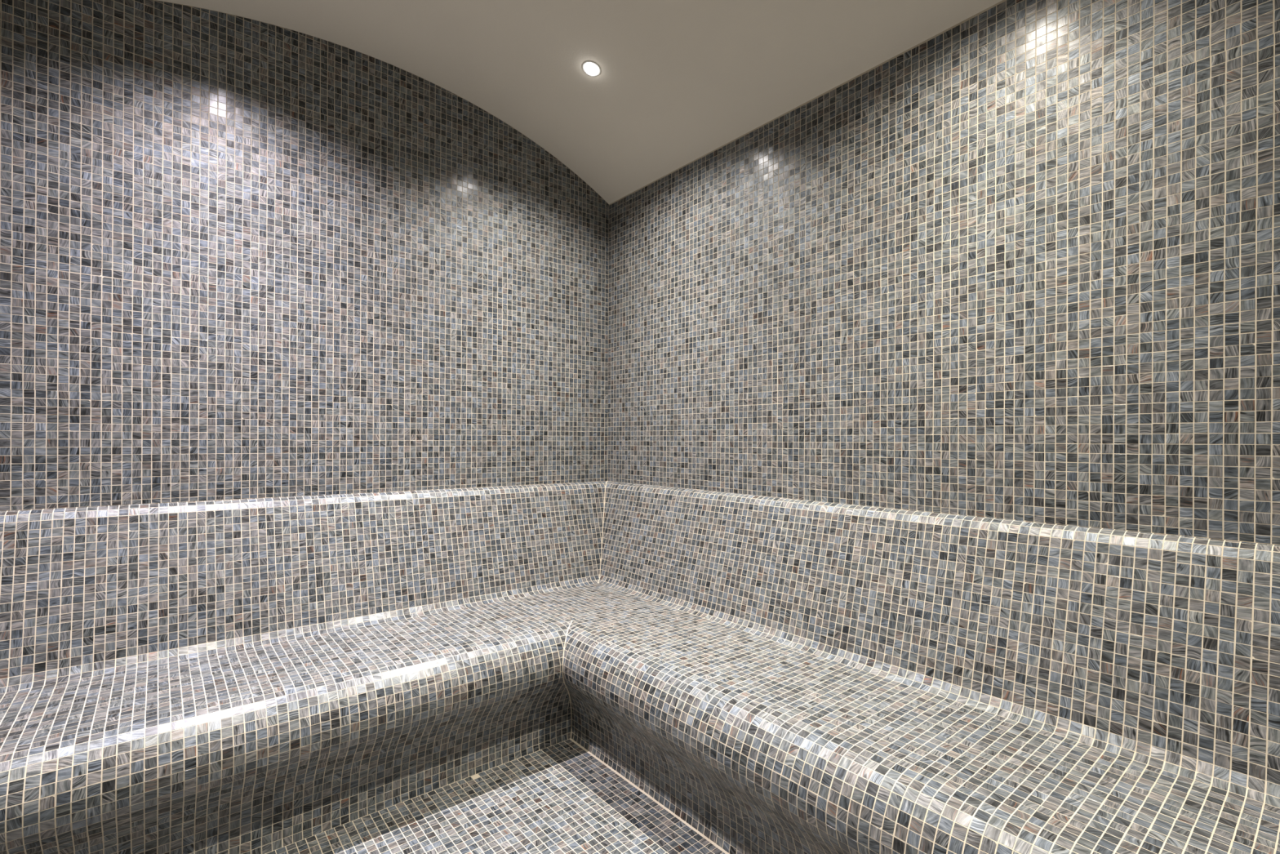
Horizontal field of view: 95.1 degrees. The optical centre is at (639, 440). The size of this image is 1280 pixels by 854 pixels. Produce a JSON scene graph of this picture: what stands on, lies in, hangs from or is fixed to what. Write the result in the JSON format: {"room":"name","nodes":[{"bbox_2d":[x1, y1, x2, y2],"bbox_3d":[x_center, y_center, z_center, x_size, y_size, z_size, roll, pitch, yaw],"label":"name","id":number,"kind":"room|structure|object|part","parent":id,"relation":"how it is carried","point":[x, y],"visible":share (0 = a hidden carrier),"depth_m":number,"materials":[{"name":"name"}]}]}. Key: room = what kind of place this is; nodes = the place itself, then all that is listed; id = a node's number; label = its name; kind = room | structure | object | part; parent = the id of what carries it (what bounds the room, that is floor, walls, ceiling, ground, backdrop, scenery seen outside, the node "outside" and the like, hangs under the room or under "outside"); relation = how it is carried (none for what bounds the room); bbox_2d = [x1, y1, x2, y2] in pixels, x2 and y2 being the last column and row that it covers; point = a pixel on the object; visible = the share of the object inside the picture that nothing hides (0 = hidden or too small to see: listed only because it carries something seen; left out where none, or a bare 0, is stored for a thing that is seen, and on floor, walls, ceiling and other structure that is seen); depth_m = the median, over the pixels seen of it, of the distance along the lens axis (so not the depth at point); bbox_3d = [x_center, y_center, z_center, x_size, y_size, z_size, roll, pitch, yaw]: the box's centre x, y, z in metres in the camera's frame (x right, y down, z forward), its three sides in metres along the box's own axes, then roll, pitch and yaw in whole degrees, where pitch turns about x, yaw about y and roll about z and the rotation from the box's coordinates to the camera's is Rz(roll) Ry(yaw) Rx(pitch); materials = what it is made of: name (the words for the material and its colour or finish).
{"room":"spa","nodes":[
{"label":"spa","id":0,"kind":"room"},
{"bbox_2d":[0,0,608,511],"bbox_3d":[-0.968,-0.182,2.118,2.040,2.346,0.101,0,0,-39],"label":"wall","id":1,"kind":"structure","parent":0,"point":[241,257],"depth_m":1.86,"materials":[{"name":"grey tile"}]},
{"bbox_2d":[265,737,728,853],"bbox_3d":[-0.054,1.035,0.999,2.040,0.081,2.800,0,0,-39],"label":"floor","id":2,"kind":"structure","parent":0,"point":[560,797],"depth_m":1.53,"materials":[{"name":"grey tile"}]},
{"bbox_2d":[0,480,1279,853],"bbox_3d":[-0.051,0.594,0.999,2.039,0.809,2.800,0,0,-39],"label":"bench","id":3,"kind":"object","parent":2,"relation":"on","point":[780,675],"visible":1,"depth_m":1.45,"materials":[{"name":"grey tile"}]},
{"bbox_3d":[-0.748,0.681,1.724,1.884,0.157,0.485,0,0,-39],"label":"seat","id":4,"kind":"part","parent":3,"relation":"part of","materials":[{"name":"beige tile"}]},
{"bbox_3d":[-0.884,0.409,2.012,2.039,0.448,0.175,0,0,-39],"label":"backrest","id":5,"kind":"part","parent":3,"relation":"part of","materials":[{"name":"beige tile"}]},
{"bbox_3d":[0.478,0.687,1.334,0.485,0.157,2.644,0,0,-39],"label":"seat","id":6,"kind":"part","parent":3,"relation":"part of","materials":[{"name":"beige tile"}]},
{"bbox_3d":[0.669,0.417,1.591,0.175,0.448,2.800,0,0,-39],"label":"backrest","id":7,"kind":"part","parent":3,"relation":"part of","materials":[{"name":"beige tile"}]},
{"bbox_2d":[158,0,1002,204],"bbox_3d":[-0.042,-1.265,0.999,2.040,0.331,2.800,0,0,-39],"label":"ceiling","id":8,"kind":"structure","parent":0,"point":[678,81],"depth_m":1.91,"materials":[{"name":"paint"}]},
{"bbox_2d":[582,60,600,75],"bbox_3d":[-0.167,-1.281,2.019,0.064,0.028,0.066,0,0,-26],"label":"recessed light","id":9,"kind":"object","parent":8,"relation":"in","point":[590,68],"visible":1,"depth_m":2.01,"materials":[{"name":"white glass"}]},
{"bbox_2d":[607,0,1279,545],"bbox_3d":[0.778,-0.048,1.678,0.101,2.095,2.800,0,0,-39],"label":"wall","id":10,"kind":"structure","parent":0,"point":[1022,262],"depth_m":1.47,"materials":[{"name":"grey tile"}]}
]}

